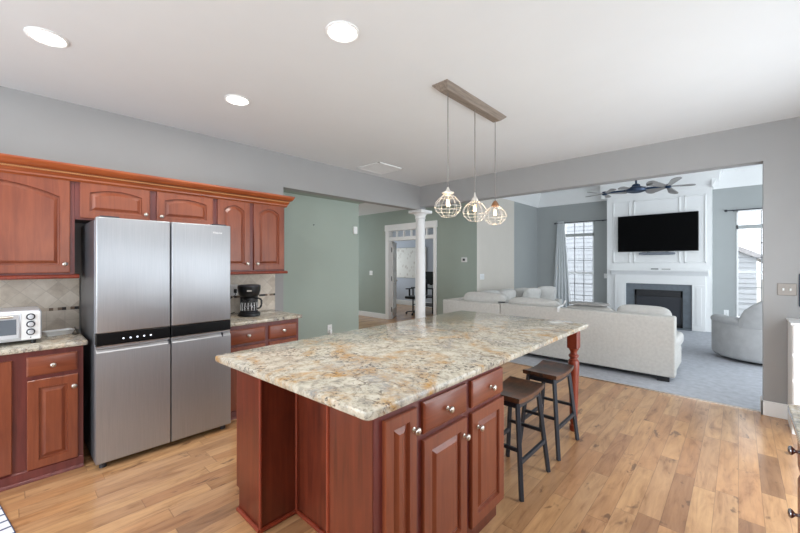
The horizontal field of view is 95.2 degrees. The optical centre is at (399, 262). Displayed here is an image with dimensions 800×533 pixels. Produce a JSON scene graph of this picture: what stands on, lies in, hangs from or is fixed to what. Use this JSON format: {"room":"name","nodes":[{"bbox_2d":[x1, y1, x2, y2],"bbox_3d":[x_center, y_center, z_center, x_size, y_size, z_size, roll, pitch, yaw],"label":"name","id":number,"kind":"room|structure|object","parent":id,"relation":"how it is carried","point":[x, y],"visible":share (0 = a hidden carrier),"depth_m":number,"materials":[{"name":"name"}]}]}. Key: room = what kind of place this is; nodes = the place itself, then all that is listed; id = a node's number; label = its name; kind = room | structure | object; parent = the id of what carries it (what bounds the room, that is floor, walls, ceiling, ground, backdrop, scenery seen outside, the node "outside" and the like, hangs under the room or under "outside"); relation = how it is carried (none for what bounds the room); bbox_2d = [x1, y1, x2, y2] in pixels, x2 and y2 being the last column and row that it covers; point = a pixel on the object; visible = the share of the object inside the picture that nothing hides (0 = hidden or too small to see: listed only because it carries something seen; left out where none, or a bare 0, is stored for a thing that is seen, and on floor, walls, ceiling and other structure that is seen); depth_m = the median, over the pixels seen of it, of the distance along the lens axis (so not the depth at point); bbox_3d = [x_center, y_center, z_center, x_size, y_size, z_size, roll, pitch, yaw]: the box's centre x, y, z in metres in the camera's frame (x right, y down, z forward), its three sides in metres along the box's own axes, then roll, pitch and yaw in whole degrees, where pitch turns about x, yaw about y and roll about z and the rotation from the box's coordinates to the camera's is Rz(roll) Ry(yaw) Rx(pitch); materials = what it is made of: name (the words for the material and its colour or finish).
{"room":"kitchen","nodes":[
{"label":"kitchen","id":0,"kind":"room"},
{"bbox_2d":[0,86,425,333],"bbox_3d":[-2.106,0.058,3.867,0.152,2.805,7.406,0,0,43],"label":"wall","id":1,"kind":"structure","parent":0,"point":[31,125],"depth_m":3.44,"materials":[{"name":"grey paint"}]},
{"bbox_2d":[0,172,78,279],"bbox_3d":[-2.953,-0.276,2.578,0.383,0.788,1.005,0,0,43],"label":"upper cabinet","id":2,"kind":"object","parent":1,"relation":"attached to","point":[37,214],"visible":1,"depth_m":2.67,"materials":[{"name":"brown wood"}]},
{"bbox_2d":[0,153,294,207],"bbox_3d":[-2.308,-0.686,3.222,0.454,0.113,2.826,0,0,43],"label":"crown molding","id":3,"kind":"structure","parent":2,"relation":"attached to","point":[12,164],"depth_m":3.02,"materials":[{"name":"orange wood"}]},
{"bbox_2d":[75,182,214,224],"bbox_3d":[-2.275,-0.505,3.307,0.380,0.330,1.031,0,0,43],"label":"upper cabinet","id":4,"kind":"object","parent":1,"relation":"attached to","point":[92,201],"visible":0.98,"depth_m":3.12,"materials":[{"name":"brown wood"}]},
{"bbox_2d":[231,284,237,295],"bbox_3d":[-1.835,0.300,4.041,0.009,0.125,0.078,0,0,43],"label":"wall outlet","id":5,"kind":"object","parent":1,"relation":"attached to","point":[234,286],"visible":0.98,"depth_m":4.03,"materials":[{"name":"white plastic"}]},
{"bbox_2d":[215,199,287,274],"bbox_3d":[-1.661,-0.276,3.971,0.383,0.788,0.775,0,0,43],"label":"upper cabinet","id":6,"kind":"object","parent":1,"relation":"attached to","point":[256,230],"visible":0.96,"depth_m":3.87,"materials":[{"name":"brown wood"}]},
{"bbox_2d":[283,192,358,339],"bbox_3d":[-1.490,0.070,4.982,0.120,2.780,2.680,0,0,43],"label":"wall","id":7,"kind":"structure","parent":0,"point":[321,282],"depth_m":5.28,"materials":[{"name":"green paint"}]},
{"bbox_2d":[283,190,362,203],"bbox_3d":[-1.444,-1.129,4.817,0.170,0.383,2.500,0,0,43],"label":"ceiling","id":8,"kind":"structure","parent":0,"point":[285,191],"depth_m":5.14,"materials":[{"name":"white paint"}]},
{"bbox_2d":[0,0,799,215],"bbox_3d":[-1.587,-1.383,4.465,10.600,0.125,9.290,0,0,43],"label":"ceiling","id":9,"kind":"structure","parent":0,"point":[570,79],"depth_m":2.56,"materials":[{"name":"white paint"}]},
{"bbox_2d":[24,27,68,47],"bbox_3d":[-2.102,-1.340,2.175,0.196,0.010,0.196,0,0,43],"label":"recessed light","id":10,"kind":"object","parent":9,"relation":"in","point":[47,37],"visible":1,"depth_m":2.17,"materials":[{"name":"white paint"}]},
{"bbox_2d":[224,94,249,105],"bbox_3d":[-1.341,-1.340,3.010,0.196,0.010,0.196,0,0,43],"label":"recessed light","id":11,"kind":"object","parent":9,"relation":"in","point":[239,100],"visible":1,"depth_m":3.00,"materials":[{"name":"white paint"}]},
{"bbox_2d":[325,21,358,42],"bbox_3d":[-0.335,-1.340,2.124,0.196,0.010,0.196,0,0,43],"label":"recessed light","id":12,"kind":"object","parent":9,"relation":"in","point":[338,31],"visible":1,"depth_m":2.11,"materials":[{"name":"white paint"}]},
{"bbox_2d":[357,162,402,173],"bbox_3d":[-0.283,-1.339,5.173,0.450,0.012,0.480,0,0,43],"label":"ceiling vent","id":13,"kind":"object","parent":9,"relation":"in","point":[378,167],"visible":1,"depth_m":5.17,"materials":[{"name":"white metal"}]},
{"bbox_2d":[432,79,506,224],"bbox_3d":[0.618,-0.850,3.066,0.212,0.990,0.956,0,0,43],"label":"pendant light","id":14,"kind":"object","parent":9,"relation":"hanging from","point":[446,87],"visible":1,"depth_m":2.99,"materials":[{"name":"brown wood"}]},
{"bbox_2d":[0,304,799,532],"bbox_3d":[-0.649,1.510,5.477,10.600,0.100,12.050,0,0,43],"label":"floor","id":15,"kind":"structure","parent":0,"point":[642,460],"depth_m":2.45,"materials":[{"name":"brown wood"}]},
{"bbox_2d":[0,505,15,532],"bbox_3d":[-2.454,1.456,1.855,0.500,0.008,0.620,0,0,34],"label":"rug","id":16,"kind":"object","parent":15,"relation":"on","point":[5,525],"visible":1,"depth_m":2.03,"materials":[{"name":"white fabric"}]},
{"bbox_2d":[0,354,16,491],"bbox_3d":[-2.957,1.025,2.352,0.680,0.870,0.667,0,0,43],"label":"base cabinet","id":17,"kind":"object","parent":15,"relation":"on","point":[8,363],"visible":0.93,"depth_m":2.36,"materials":[{"name":"brown wood"}]},
{"bbox_2d":[0,330,87,355],"bbox_3d":[-2.837,0.573,2.481,0.663,0.035,1.020,0,0,43],"label":"countertop","id":18,"kind":"structure","parent":17,"relation":"on","point":[67,340],"depth_m":2.52,"materials":[{"name":"beige stone"}]},
{"bbox_2d":[0,306,41,342],"bbox_3d":[-2.764,0.439,2.473,0.384,0.232,0.468,0,0,43],"label":"toaster oven","id":19,"kind":"object","parent":18,"relation":"on","point":[16,323],"visible":1,"depth_m":2.47,"materials":[{"name":"silver metal"}]},
{"bbox_2d":[42,328,74,336],"bbox_3d":[-2.651,0.538,2.833,0.114,0.034,0.176,0,0,31],"label":"tray","id":20,"kind":"object","parent":18,"relation":"on","point":[56,332],"visible":0.97,"depth_m":2.82,"materials":[{"name":"white ceramic"}]},
{"bbox_2d":[17,345,83,486],"bbox_3d":[-2.618,1.025,2.717,0.680,0.870,0.331,0,0,43],"label":"base cabinet","id":21,"kind":"object","parent":15,"relation":"on","point":[49,382],"visible":1,"depth_m":2.50,"materials":[{"name":"brown wood"}]},
{"bbox_2d":[81,215,230,467],"bbox_3d":[-2.079,0.561,3.135,0.748,1.797,0.920,0,0,43],"label":"refrigerator","id":22,"kind":"object","parent":15,"relation":"on","point":[155,295],"visible":1,"depth_m":2.81,"materials":[{"name":"grey metal"}]},
{"bbox_2d":[230,318,297,419],"bbox_3d":[-1.569,1.025,3.848,0.680,0.870,0.770,0,0,43],"label":"base cabinet","id":23,"kind":"object","parent":15,"relation":"on","point":[243,337],"visible":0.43,"depth_m":3.58,"materials":[{"name":"brown wood"}]},
{"bbox_2d":[229,309,301,326],"bbox_3d":[-1.562,0.573,3.855,0.663,0.035,0.810,0,0,43],"label":"countertop","id":24,"kind":"structure","parent":23,"relation":"on","point":[271,315],"depth_m":3.72,"materials":[{"name":"beige stone"}]},
{"bbox_2d":[230,284,262,316],"bbox_3d":[-1.679,0.391,3.845,0.469,0.328,0.372,0,0,15],"label":"coffee maker","id":25,"kind":"object","parent":24,"relation":"on","point":[248,293],"visible":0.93,"depth_m":3.79,"materials":[{"name":"black plastic"}]},
{"bbox_2d":[236,365,503,532],"bbox_3d":[-0.183,1.012,2.122,1.245,0.898,1.027,0,0,43],"label":"base cabinet","id":26,"kind":"object","parent":15,"relation":"on","point":[434,463],"visible":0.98,"depth_m":1.79,"materials":[{"name":"red wood"}]},
{"bbox_2d":[215,310,587,420],"bbox_3d":[0.268,0.545,2.661,1.313,0.035,2.653,0,0,43],"label":"countertop","id":27,"kind":"structure","parent":26,"relation":"on","point":[370,373],"depth_m":2.02,"materials":[{"name":"beige stone"}]},
{"bbox_2d":[405,279,427,314],"bbox_3d":[0.468,0.960,10.435,0.575,0.999,0.587,0,0,43],"label":"office chair","id":28,"kind":"object","parent":15,"relation":"on","point":[426,280],"visible":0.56,"depth_m":10.37,"materials":[{"name":"black plastic"}]},
{"bbox_2d":[408,209,431,318],"bbox_3d":[0.363,0.263,6.524,0.310,2.395,0.310,0,0,43],"label":"column","id":29,"kind":"structure","parent":15,"relation":"on","point":[420,214],"depth_m":6.45,"materials":[{"name":"white paint"}]},
{"bbox_2d":[411,287,432,313],"bbox_3d":[1.044,1.093,10.795,1.350,0.735,0.650,0,0,43],"label":"desk","id":30,"kind":"object","parent":15,"relation":"on","point":[428,296],"visible":0.25,"depth_m":10.91,"materials":[{"name":"grey metal"}]},
{"bbox_2d":[425,272,432,284],"bbox_3d":[0.936,0.492,11.024,0.620,0.465,0.160,0,0,43],"label":"computer monitor","id":31,"kind":"object","parent":30,"relation":"on","point":[428,275],"visible":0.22,"depth_m":11.01,"materials":[{"name":"black plastic"}]},
{"bbox_2d":[501,376,550,501],"bbox_3d":[0.778,1.151,2.494,0.335,0.614,0.461,0,0,43],"label":"bar stool","id":32,"kind":"object","parent":15,"relation":"on","point":[517,392],"visible":0.73,"depth_m":2.47,"materials":[{"name":"brown wood"}]},
{"bbox_2d":[521,360,579,460],"bbox_3d":[1.205,1.151,2.954,0.335,0.614,0.461,0,0,43],"label":"bar stool","id":33,"kind":"object","parent":15,"relation":"on","point":[546,371],"visible":0.9,"depth_m":2.89,"materials":[{"name":"brown wood"}]},
{"bbox_2d":[567,331,579,431],"bbox_3d":[1.515,1.012,3.185,0.092,0.897,0.092,0,0,43],"label":"turned post","id":34,"kind":"object","parent":15,"relation":"on","point":[573,341],"visible":0.76,"depth_m":3.15,"materials":[{"name":"red wood"}]},
{"bbox_2d":[509,362,760,411],"bbox_3d":[1.972,1.454,5.019,4.285,0.011,0.018,0,0,43],"label":"trim","id":35,"kind":"structure","parent":15,"relation":"on","point":[509,362],"depth_m":4.08,"materials":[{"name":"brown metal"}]},
{"bbox_2d":[786,318,799,434],"bbox_3d":[3.678,0.985,3.035,0.615,0.950,0.423,0,0,43],"label":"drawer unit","id":36,"kind":"object","parent":15,"relation":"on","point":[793,323],"visible":0.78,"depth_m":3.10,"materials":[{"name":"white paint"}]},
{"bbox_2d":[787,443,799,532],"bbox_3d":[1.240,1.025,0.544,0.814,0.870,1.685,0,0,43],"label":"base cabinet","id":37,"kind":"object","parent":15,"relation":"on","point":[790,449],"visible":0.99,"depth_m":1.34,"materials":[{"name":"brown wood"}]},
{"bbox_2d":[788,404,799,445],"bbox_3d":[1.253,0.573,0.550,0.806,0.035,1.710,0,0,43],"label":"countertop","id":38,"kind":"structure","parent":37,"relation":"on","point":[793,410],"depth_m":1.32,"materials":[{"name":"beige stone"}]},
{"bbox_2d":[393,228,432,302],"bbox_3d":[1.409,0.070,11.718,5.130,2.780,0.100,0,0,43],"label":"wall","id":39,"kind":"structure","parent":0,"point":[402,283],"depth_m":12.62,"materials":[{"name":"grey paint"}]},
{"bbox_2d":[397,247,426,277],"bbox_3d":[0.375,-0.010,12.574,1.350,1.039,0.047,0,0,43],"label":"window shade","id":40,"kind":"object","parent":39,"relation":"attached to","point":[405,256],"visible":0.65,"depth_m":12.69,"materials":[{"name":"white fabric"}]},
{"bbox_2d":[397,299,430,306],"bbox_3d":[0.423,1.380,10.750,5.000,0.160,2.660,0,0,43],"label":"baseboard","id":41,"kind":"structure","parent":39,"relation":"attached to","point":[404,302],"depth_m":12.74,"materials":[{"name":"white paint"}]},
{"bbox_2d":[359,202,476,314],"bbox_3d":[-0.350,0.070,9.571,5.470,2.780,0.120,0,0,43],"label":"wall","id":42,"kind":"structure","parent":0,"point":[456,236],"depth_m":8.33,"materials":[{"name":"green paint"}]},
{"bbox_2d":[359,311,384,318],"bbox_3d":[-0.396,1.395,9.521,5.470,0.130,0.016,0,0,43],"label":"baseboard","id":43,"kind":"structure","parent":42,"relation":"attached to","point":[362,313],"depth_m":9.83,"materials":[{"name":"white paint"}]},
{"bbox_2d":[385,220,436,319],"bbox_3d":[0.173,0.240,9.172,0.643,2.440,2.100,0,0,-31],"label":"door frame","id":44,"kind":"structure","parent":42,"relation":"in","point":[391,280],"depth_m":9.41,"materials":[{"name":"white paint"}]},
{"bbox_2d":[477,201,479,291],"bbox_3d":[1.657,0.070,7.711,0.003,2.780,0.120,0,0,43],"label":"wall","id":45,"kind":"structure","parent":0,"point":[478,206],"depth_m":7.71,"materials":[{"name":"beige paint"}]},
{"bbox_2d":[480,198,513,290],"bbox_3d":[2.198,-0.250,8.709,0.120,3.420,2.080,0,0,43],"label":"wall","id":46,"kind":"structure","parent":0,"point":[496,241],"depth_m":8.78,"materials":[{"name":"beige paint"}]},
{"bbox_2d":[514,202,536,288],"bbox_3d":[3.409,-0.250,10.014,0.120,3.420,1.480,0,0,43],"label":"wall","id":47,"kind":"structure","parent":0,"point":[525,216],"depth_m":9.93,"materials":[{"name":"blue paint"}]},
{"bbox_2d":[420,117,799,404],"bbox_3d":[2.266,-0.250,4.760,5.350,3.420,0.150,0,0,43],"label":"wall","id":48,"kind":"structure","parent":0,"point":[775,145],"depth_m":3.60,"materials":[{"name":"grey paint"}]},
{"bbox_2d":[760,396,787,419],"bbox_3d":[3.822,1.390,3.306,0.792,0.140,0.166,0,0,43],"label":"baseboard","id":49,"kind":"object","parent":48,"relation":"attached to","point":[768,408],"visible":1,"depth_m":3.46,"materials":[{"name":"white paint"}]},
{"bbox_2d":[777,283,796,295],"bbox_3d":[3.607,0.247,3.403,0.128,0.112,0.016,0,0,43],"label":"light switch","id":50,"kind":"object","parent":48,"relation":"attached to","point":[782,288],"visible":1,"depth_m":3.40,"materials":[{"name":"beige plastic"}]},
{"bbox_2d":[799,274,799,305],"bbox_3d":[3.769,0.250,3.249,0.292,0.300,0.022,0,0,43],"label":"framed picture","id":51,"kind":"object","parent":48,"relation":"attached to","point":[799,274],"visible":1,"depth_m":3.34,"materials":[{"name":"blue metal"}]},
{"bbox_2d":[503,164,762,207],"bbox_3d":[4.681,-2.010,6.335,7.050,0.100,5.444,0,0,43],"label":"ceiling","id":52,"kind":"structure","parent":0,"point":[757,164],"depth_m":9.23,"materials":[{"name":"white paint"}]},
{"bbox_2d":[586,177,695,197],"bbox_3d":[4.192,-1.582,6.506,1.682,0.756,0.698,0,0,43],"label":"ceiling fan","id":53,"kind":"object","parent":52,"relation":"hanging from","point":[657,186],"visible":0.86,"depth_m":6.35,"materials":[{"name":"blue metal"}]},
{"bbox_2d":[509,330,762,410],"bbox_3d":[4.758,1.507,6.205,6.760,0.106,5.530,0,0,43],"label":"floor","id":54,"kind":"structure","parent":0,"point":[702,373],"depth_m":4.68,"materials":[{"name":"grey carpet"}]},
{"bbox_2d":[443,288,683,381],"bbox_3d":[3.224,0.984,6.830,3.440,0.940,3.460,0,0,43],"label":"sectional sofa","id":55,"kind":"object","parent":54,"relation":"on","point":[642,339],"visible":0.81,"depth_m":4.90,"materials":[{"name":"grey fabric"}]},
{"bbox_2d":[464,292,507,302],"bbox_3d":[1.497,0.756,6.467,0.840,0.483,0.251,0,0,43],"label":"cushion","id":56,"kind":"object","parent":55,"relation":"on","point":[491,297],"depth_m":6.36,"materials":[{"name":"grey fabric"}]},
{"bbox_2d":[480,290,499,292],"bbox_3d":[1.775,0.769,7.355,0.259,0.454,0.720,0,0,43],"label":"cushion","id":57,"kind":"object","parent":55,"relation":"on","point":[493,291],"depth_m":7.29,"materials":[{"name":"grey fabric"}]},
{"bbox_2d":[498,289,515,298],"bbox_3d":[2.285,0.777,7.905,0.258,0.434,0.720,0,0,43],"label":"cushion","id":58,"kind":"object","parent":55,"relation":"on","point":[511,292],"depth_m":7.81,"materials":[{"name":"grey fabric"}]},
{"bbox_2d":[514,288,526,296],"bbox_3d":[2.829,0.786,8.492,0.256,0.415,0.720,0,0,43],"label":"cushion","id":59,"kind":"object","parent":55,"relation":"on","point":[519,291],"depth_m":8.23,"materials":[{"name":"grey fabric"}]},
{"bbox_2d":[522,288,540,297],"bbox_3d":[2.889,0.740,8.027,0.460,0.393,0.231,0,0,-19],"label":"throw pillow","id":60,"kind":"object","parent":55,"relation":"on","point":[529,292],"visible":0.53,"depth_m":7.92,"materials":[{"name":"grey fabric"}]},
{"bbox_2d":[509,297,559,306],"bbox_3d":[2.142,0.777,5.869,0.840,0.434,0.254,0,0,43],"label":"cushion","id":61,"kind":"object","parent":55,"relation":"on","point":[517,300],"depth_m":5.78,"materials":[{"name":"grey fabric"}]},
{"bbox_2d":[538,286,556,299],"bbox_3d":[3.324,0.725,8.319,0.460,0.403,0.245,0,0,3],"label":"throw pillow","id":62,"kind":"object","parent":55,"relation":"on","point":[547,292],"visible":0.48,"depth_m":8.22,"materials":[{"name":"grey fabric"}]},
{"bbox_2d":[568,301,609,306],"bbox_3d":[2.744,0.592,5.311,0.520,0.036,0.280,0,0,43],"label":"throw blanket","id":63,"kind":"object","parent":55,"relation":"on","point":[571,302],"visible":1,"depth_m":5.22,"materials":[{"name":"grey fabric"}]},
{"bbox_2d":[567,305,614,310],"bbox_3d":[2.758,0.803,5.298,0.680,0.375,0.244,0,0,43],"label":"cushion","id":64,"kind":"object","parent":55,"relation":"on","point":[570,306],"depth_m":5.22,"materials":[{"name":"grey fabric"}]},
{"bbox_2d":[617,304,671,315],"bbox_3d":[3.235,0.777,4.856,0.620,0.434,0.251,0,0,43],"label":"cushion","id":65,"kind":"object","parent":55,"relation":"on","point":[644,309],"depth_m":4.79,"materials":[{"name":"grey fabric"}]},
{"bbox_2d":[677,331,683,349],"bbox_3d":[3.461,1.042,5.048,0.670,0.165,0.790,0,0,43],"label":"seat cushion","id":66,"kind":"object","parent":55,"relation":"on","point":[680,337],"depth_m":4.87,"materials":[{"name":"grey fabric"}]},
{"bbox_2d":[610,269,708,331],"bbox_3d":[5.796,0.802,8.257,1.810,1.315,0.170,0,0,43],"label":"fireplace","id":67,"kind":"object","parent":54,"relation":"on","point":[681,292],"visible":0.76,"depth_m":8.12,"materials":[{"name":"white paint"}]},
{"bbox_2d":[610,269,708,275],"bbox_3d":[5.796,0.212,8.257,1.810,0.135,0.170,0,0,43],"label":"mantel shelf","id":68,"kind":"object","parent":67,"relation":"attached to","point":[617,272],"depth_m":8.22,"materials":[{"name":"white paint"}]},
{"bbox_2d":[710,301,762,364],"bbox_3d":[5.458,0.937,5.384,1.234,1.034,1.044,0,0,9],"label":"recliner","id":69,"kind":"object","parent":54,"relation":"on","point":[741,339],"visible":0.47,"depth_m":5.26,"materials":[{"name":"grey fabric"}]},
{"bbox_2d":[537,184,762,316],"bbox_3d":[6.489,-0.250,8.262,7.020,3.420,0.140,0,0,43],"label":"wall","id":70,"kind":"structure","parent":0,"point":[724,224],"depth_m":7.90,"materials":[{"name":"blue paint"}]},
{"bbox_2d":[564,221,593,305],"bbox_3d":[4.790,0.040,9.776,0.790,2.280,0.150,0,0,43],"label":"window","id":71,"kind":"structure","parent":70,"relation":"in","point":[574,248],"depth_m":9.72,"materials":[{"name":"white paint"}]},
{"bbox_2d":[554,219,606,223],"bbox_3d":[4.787,-1.090,9.679,1.356,0.052,0.096,0,0,43],"label":"curtain rod","id":72,"kind":"object","parent":70,"relation":"attached to","point":[606,219],"visible":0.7,"depth_m":9.62,"materials":[{"name":"grey metal"}]},
{"bbox_2d":[554,221,570,306],"bbox_3d":[4.420,0.135,9.980,0.510,2.550,0.076,0,0,43],"label":"curtain","id":73,"kind":"object","parent":72,"relation":"hanging from","point":[561,276],"visible":0.8,"depth_m":9.96,"materials":[{"name":"grey fabric"}]},
{"bbox_2d":[724,208,762,211],"bbox_3d":[7.280,-1.100,7.367,1.096,0.052,0.096,0,0,43],"label":"curtain rod","id":74,"kind":"object","parent":70,"relation":"attached to","point":[752,208],"visible":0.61,"depth_m":7.54,"materials":[{"name":"grey metal"}]},
{"bbox_2d":[737,209,762,317],"bbox_3d":[7.342,0.040,7.409,0.790,2.280,0.150,0,0,43],"label":"window","id":75,"kind":"structure","parent":70,"relation":"in","point":[761,210],"depth_m":7.54,"materials":[{"name":"white paint"}]},
{"bbox_2d":[607,187,711,331],"bbox_3d":[5.939,-0.250,8.458,1.967,3.420,0.320,0,0,43],"label":"wall","id":76,"kind":"structure","parent":0,"point":[693,203],"depth_m":8.21,"materials":[{"name":"white paint"}]},
{"bbox_2d":[639,252,674,254],"bbox_3d":[5.823,-0.219,8.279,0.676,0.072,0.100,0,0,43],"label":"soundbar","id":77,"kind":"object","parent":76,"relation":"attached to","point":[641,253],"visible":1,"depth_m":8.23,"materials":[{"name":"grey"}]},
{"bbox_2d":[618,211,698,251],"bbox_3d":[5.815,-0.685,8.291,1.508,0.846,0.093,0,0,43],"label":"television","id":78,"kind":"object","parent":76,"relation":"attached to","point":[678,231],"visible":1,"depth_m":8.21,"materials":[{"name":"black glass"}]},
{"bbox_2d":[613,194,705,262],"bbox_3d":[5.840,-0.735,8.319,1.750,1.470,0.018,0,0,43],"label":"trim","id":79,"kind":"structure","parent":76,"relation":"attached to","point":[678,197],"depth_m":8.05,"materials":[{"name":"white paint"}]},
{"bbox_2d":[565,224,762,236],"bbox_3d":[6.078,-0.750,8.606,4.190,0.070,0.114,0,0,43],"label":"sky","id":80,"kind":"structure","parent":0,"point":[756,225],"depth_m":7.61,"materials":[{"name":"white"}]},
{"label":"outside","id":81,"kind":"structure","parent":0,"visible":0},
{"bbox_2d":[757,280,762,302],"bbox_3d":[23.983,2.010,25.861,60.000,0.100,49.460,0,0,43],"label":"ground","id":82,"kind":"structure","parent":81,"point":[758,281],"depth_m":25.10,"materials":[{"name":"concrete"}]},
{"bbox_2d":[566,222,762,315],"bbox_3d":[9.027,-0.680,17.439,11.980,5.281,6.150,0,0,43],"label":"house","id":83,"kind":"structure","parent":82,"relation":"on","point":[745,295],"depth_m":14.75,"materials":[{"name":"white"}]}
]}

